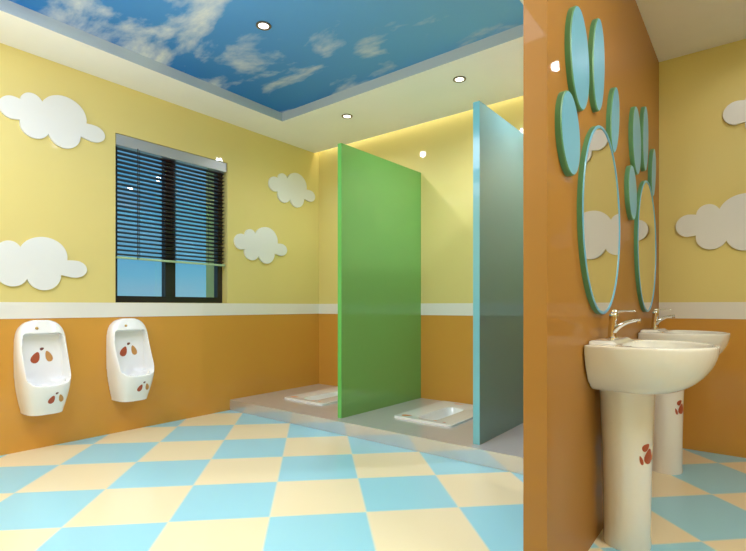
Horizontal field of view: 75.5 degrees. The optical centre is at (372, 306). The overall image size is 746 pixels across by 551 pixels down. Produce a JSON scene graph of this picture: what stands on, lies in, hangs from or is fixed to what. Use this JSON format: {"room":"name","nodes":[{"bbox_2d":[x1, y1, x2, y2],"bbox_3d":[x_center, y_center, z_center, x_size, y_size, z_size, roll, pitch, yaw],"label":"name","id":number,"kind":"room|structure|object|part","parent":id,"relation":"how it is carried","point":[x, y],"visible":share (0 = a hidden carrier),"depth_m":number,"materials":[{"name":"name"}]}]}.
{"room":"public restroom","nodes":[
{"label":"public restroom","id":0,"kind":"room"},
{"bbox_2d":[0,43,318,455],"bbox_3d":[-2.413,-0.463,3.622,0.360,2.925,5.515,0,0,38],"label":"wall","id":1,"kind":"structure","parent":0,"point":[65,196],"depth_m":3.98,"materials":[{"name":"yellow paint"}]},
{"bbox_2d":[13,320,70,415],"bbox_3d":[-2.257,0.416,3.320,0.255,0.643,0.305,0,0,38],"label":"urinal","id":2,"kind":"object","parent":1,"relation":"attached to","point":[42,371],"visible":1,"depth_m":3.32,"materials":[{"name":"white ceramic"}]},
{"bbox_2d":[0,237,86,289],"bbox_3d":[-2.369,-0.303,3.371,0.018,0.376,0.670,0,0,38],"label":"cutout","id":3,"kind":"object","parent":1,"relation":"attached to","point":[40,261],"visible":1,"depth_m":3.38},
{"bbox_2d":[0,92,104,148],"bbox_3d":[-2.289,-1.343,3.472,0.018,0.376,0.670,0,0,38],"label":"cutout","id":4,"kind":"object","parent":1,"relation":"attached to","point":[59,117],"visible":1,"depth_m":3.45},
{"bbox_2d":[106,318,153,401],"bbox_3d":[-1.887,0.416,3.791,0.255,0.643,0.305,0,0,38],"label":"urinal","id":5,"kind":"object","parent":1,"relation":"attached to","point":[129,360],"visible":1,"depth_m":3.79,"materials":[{"name":"white ceramic"}]},
{"bbox_2d":[0,302,318,318],"bbox_3d":[-2.270,0.028,3.510,0.004,0.114,5.315,0,0,38],"label":"trim","id":6,"kind":"structure","parent":1,"relation":"attached to","point":[8,310],"depth_m":3.94,"materials":[{"name":"white paint"}]},
{"bbox_2d":[115,146,221,302],"bbox_3d":[-1.806,-0.703,4.286,0.065,1.344,1.036,0,0,38],"label":"window","id":7,"kind":"structure","parent":1,"relation":"in","point":[168,269],"depth_m":4.25,"materials":[{"name":"black metal"}]},
{"bbox_2d":[115,134,225,265],"bbox_3d":[-1.738,-0.877,4.231,0.063,0.987,1.020,0,0,38],"label":"blind","id":8,"kind":"object","parent":7,"relation":"attached to","point":[209,165],"visible":0.94,"depth_m":4.16,"materials":[{"name":"plastic"}]},
{"bbox_3d":[-1.925,-0.843,3.970,0.004,0.897,0.004,0,0,-22],"label":"lift cord","id":9,"kind":"part","parent":8,"relation":"part of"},
{"bbox_3d":[-1.743,-0.392,4.235,0.040,0.016,0.996,0,0,38],"label":"rail","id":10,"kind":"part","parent":8,"relation":"part of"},
{"bbox_3d":[-1.529,-0.843,4.473,0.004,0.897,0.004,0,0,-22],"label":"lift cord","id":11,"kind":"part","parent":8,"relation":"part of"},
{"bbox_2d":[234,227,286,263],"bbox_3d":[-1.140,-0.630,4.936,0.018,0.376,0.670,0,0,38],"label":"cutout","id":12,"kind":"object","parent":1,"relation":"attached to","point":[262,244],"visible":1,"depth_m":4.91},
{"bbox_2d":[268,173,314,207],"bbox_3d":[-0.878,-1.280,5.269,0.018,0.376,0.670,0,0,38],"label":"cutout","id":13,"kind":"object","parent":1,"relation":"attached to","point":[292,188],"visible":1,"depth_m":5.25},
{"bbox_2d":[0,410,745,550],"bbox_3d":[-0.382,1.050,2.027,5.405,0.100,5.515,0,0,38],"label":"floor","id":14,"kind":"structure","parent":0,"point":[229,480],"depth_m":2.55,"materials":[{"name":"tile"}]},
{"bbox_2d":[230,384,522,474],"bbox_3d":[0.312,0.950,4.088,3.351,0.100,1.215,0,0,38],"label":"raised platform","id":15,"kind":"object","parent":14,"relation":"on","point":[504,452],"visible":0.44,"depth_m":3.61,"materials":[{"name":"grey tile"}]},
{"bbox_2d":[284,387,337,404],"bbox_3d":[-0.422,0.924,4.846,0.530,0.082,0.800,0,0,38],"label":"toilet","id":16,"kind":"object","parent":15,"relation":"on","point":[330,395],"visible":0.63,"depth_m":4.74,"materials":[{"name":"white ceramic"}]},
{"bbox_2d":[338,143,420,417],"bbox_3d":[0.093,-0.206,4.314,0.040,2.213,1.131,0,0,40],"label":"partition panel","id":17,"kind":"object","parent":15,"relation":"on","point":[379,199],"depth_m":4.22,"materials":[{"name":"green"}]},
{"bbox_2d":[394,401,472,426],"bbox_3d":[0.616,0.924,4.050,0.530,0.082,0.800,0,0,38],"label":"toilet","id":18,"kind":"object","parent":15,"relation":"on","point":[441,413],"visible":0.89,"depth_m":4.01,"materials":[{"name":"white ceramic"}]},
{"bbox_2d":[473,101,522,444],"bbox_3d":[1.023,-0.217,3.583,0.047,2.235,1.129,0,0,38],"label":"partition panel","id":19,"kind":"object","parent":15,"relation":"on","point":[497,144],"depth_m":3.34,"materials":[{"name":"teal"}]},
{"bbox_2d":[584,309,719,550],"bbox_3d":[1.158,0.506,1.971,0.427,0.988,0.550,0,0,38],"label":"washbasin","id":20,"kind":"object","parent":14,"relation":"on","point":[627,373],"visible":1,"depth_m":1.95,"materials":[{"name":"beige ceramic"}]},
{"bbox_2d":[606,309,640,338],"bbox_3d":[1.062,0.077,2.046,0.135,0.130,0.052,0,0,38],"label":"mixer tap","id":21,"kind":"object","parent":20,"relation":"on","point":[613,327],"depth_m":2.05,"materials":[{"name":"silver metal"}]},
{"bbox_2d":[584,336,719,393],"bbox_3d":[1.158,0.244,1.971,0.427,0.212,0.550,0,0,38],"label":"basin","id":22,"kind":"object","parent":20,"relation":"in","point":[613,364],"depth_m":1.81,"materials":[{"name":"beige ceramic"}]},
{"bbox_2d":[638,308,730,474],"bbox_3d":[1.871,0.506,2.879,0.427,0.988,0.550,0,0,38],"label":"washbasin","id":23,"kind":"object","parent":14,"relation":"on","point":[668,414],"visible":0.39,"depth_m":2.86,"materials":[{"name":"beige ceramic"}]},
{"bbox_2d":[650,308,674,328],"bbox_3d":[1.775,0.077,2.954,0.135,0.130,0.052,0,0,38],"label":"mixer tap","id":24,"kind":"object","parent":23,"relation":"on","point":[655,321],"depth_m":2.96,"materials":[{"name":"silver metal"}]},
{"bbox_2d":[638,328,730,354],"bbox_3d":[1.871,0.244,2.879,0.427,0.212,0.550,0,0,38],"label":"basin","id":25,"kind":"object","parent":23,"relation":"in","point":[721,339],"depth_m":2.70,"materials":[{"name":"beige ceramic"}]},
{"bbox_2d":[0,0,745,152],"bbox_3d":[-0.304,-1.845,1.965,5.005,0.160,5.315,0,0,38],"label":"ceiling","id":26,"kind":"structure","parent":0,"point":[390,65],"depth_m":3.39,"materials":[{"name":"paint"}]},
{"bbox_2d":[256,21,270,30],"bbox_3d":[-0.719,-1.841,3.161,0.100,0.009,0.100,0,0,38],"label":"recessed light","id":27,"kind":"object","parent":26,"relation":"in","point":[262,25],"visible":1,"depth_m":3.16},
{"bbox_2d":[342,114,351,118],"bbox_3d":[-0.240,-1.760,4.464,0.100,0.009,0.100,0,0,38],"label":"recessed light","id":28,"kind":"object","parent":26,"relation":"in","point":[346,116],"visible":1,"depth_m":4.47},
{"bbox_2d":[453,76,465,82],"bbox_3d":[0.671,-1.760,3.738,0.100,0.009,0.100,0,0,38],"label":"recessed light","id":29,"kind":"object","parent":26,"relation":"in","point":[458,79],"visible":1,"depth_m":3.73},
{"bbox_2d":[319,39,745,457],"bbox_3d":[1.408,-0.463,4.063,5.105,2.925,0.100,0,0,38],"label":"wall","id":30,"kind":"structure","parent":0,"point":[702,157],"depth_m":3.45,"materials":[{"name":"yellow paint"}]},
{"bbox_2d":[319,303,472,315],"bbox_3d":[0.688,0.028,4.563,3.347,0.114,0.004,0,0,38],"label":"trim","id":31,"kind":"structure","parent":30,"relation":"attached to","point":[459,309],"depth_m":4.60,"materials":[{"name":"white paint"}]},
{"bbox_2d":[659,302,745,318],"bbox_3d":[2.686,0.028,2.994,1.575,0.114,0.004,0,0,38],"label":"trim","id":32,"kind":"structure","parent":30,"relation":"attached to","point":[688,310],"depth_m":3.31,"materials":[{"name":"white paint"}]},
{"bbox_2d":[676,193,745,250],"bbox_3d":[2.408,-0.556,3.202,0.670,0.376,0.018,0,0,38],"label":"cutout","id":33,"kind":"object","parent":30,"relation":"attached to","point":[712,226],"visible":1,"depth_m":3.25},
{"bbox_2d":[723,100,745,127],"bbox_3d":[2.620,-1.278,3.036,0.670,0.376,0.018,0,0,38],"label":"cutout","id":34,"kind":"object","parent":30,"relation":"attached to","point":[734,113],"visible":1,"depth_m":3.19},
{"bbox_2d":[523,0,658,550],"bbox_3d":[1.287,-0.383,2.552,0.079,2.765,2.426,0,0,38],"label":"wall partition","id":35,"kind":"structure","parent":0,"point":[563,475],"depth_m":1.71,"materials":[{"name":"orange paint"}]},
{"bbox_2d":[555,90,579,175],"bbox_3d":[0.696,-0.614,1.717,0.022,0.288,0.229,0,0,38],"label":"oval panel","id":36,"kind":"object","parent":35,"relation":"attached to","point":[567,133],"visible":1,"depth_m":1.68,"materials":[{"name":"blue plastic"}]},
{"bbox_2d":[565,6,588,111],"bbox_3d":[0.770,-0.928,1.811,0.022,0.373,0.249,0,0,38],"label":"oval panel","id":37,"kind":"object","parent":35,"relation":"attached to","point":[576,44],"visible":0.97,"depth_m":1.77,"materials":[{"name":"blue plastic"}]},
{"bbox_2d":[588,18,604,112],"bbox_3d":[0.943,-1.017,2.031,0.022,0.398,0.193,0,0,38],"label":"oval panel","id":38,"kind":"object","parent":35,"relation":"attached to","point":[596,39],"visible":0.96,"depth_m":2.00,"materials":[{"name":"blue plastic"}]},
{"bbox_2d":[577,125,619,313],"bbox_3d":[0.994,-0.370,2.097,0.022,0.810,0.668,0,0,38],"label":"oval mirror","id":39,"kind":"object","parent":35,"relation":"attached to","point":[598,203],"visible":1,"depth_m":2.04,"materials":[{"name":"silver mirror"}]},
{"bbox_2d":[606,87,619,152],"bbox_3d":[1.133,-0.879,2.274,0.022,0.326,0.179,0,0,38],"label":"oval panel","id":40,"kind":"object","parent":35,"relation":"attached to","point":[613,111],"visible":0.9,"depth_m":2.23,"materials":[{"name":"blue plastic"}]},
{"bbox_2d":[624,165,636,219],"bbox_3d":[1.397,-0.614,2.609,0.022,0.288,0.229,0,0,38],"label":"oval panel","id":41,"kind":"object","parent":35,"relation":"attached to","point":[630,189],"visible":1,"depth_m":2.57,"materials":[{"name":"blue plastic"}]},
{"bbox_2d":[628,106,640,174],"bbox_3d":[1.471,-0.928,2.704,0.022,0.373,0.249,0,0,38],"label":"oval panel","id":42,"kind":"object","parent":35,"relation":"attached to","point":[634,132],"visible":0.95,"depth_m":2.66,"materials":[{"name":"blue plastic"}]},
{"bbox_2d":[639,106,647,171],"bbox_3d":[1.644,-1.017,2.924,0.022,0.398,0.193,0,0,38],"label":"oval panel","id":43,"kind":"object","parent":35,"relation":"attached to","point":[643,118],"visible":0.92,"depth_m":2.88,"materials":[{"name":"blue plastic"}]},
{"bbox_2d":[634,180,655,311],"bbox_3d":[1.695,-0.370,2.989,0.022,0.810,0.668,0,0,38],"label":"oval mirror","id":44,"kind":"object","parent":35,"relation":"attached to","point":[644,221],"visible":0.98,"depth_m":2.92,"materials":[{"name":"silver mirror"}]},
{"bbox_2d":[648,149,655,195],"bbox_3d":[1.834,-0.879,3.166,0.022,0.326,0.179,0,0,38],"label":"oval panel","id":45,"kind":"object","parent":35,"relation":"attached to","point":[652,155],"visible":0.93,"depth_m":3.12,"materials":[{"name":"blue plastic"}]}
]}

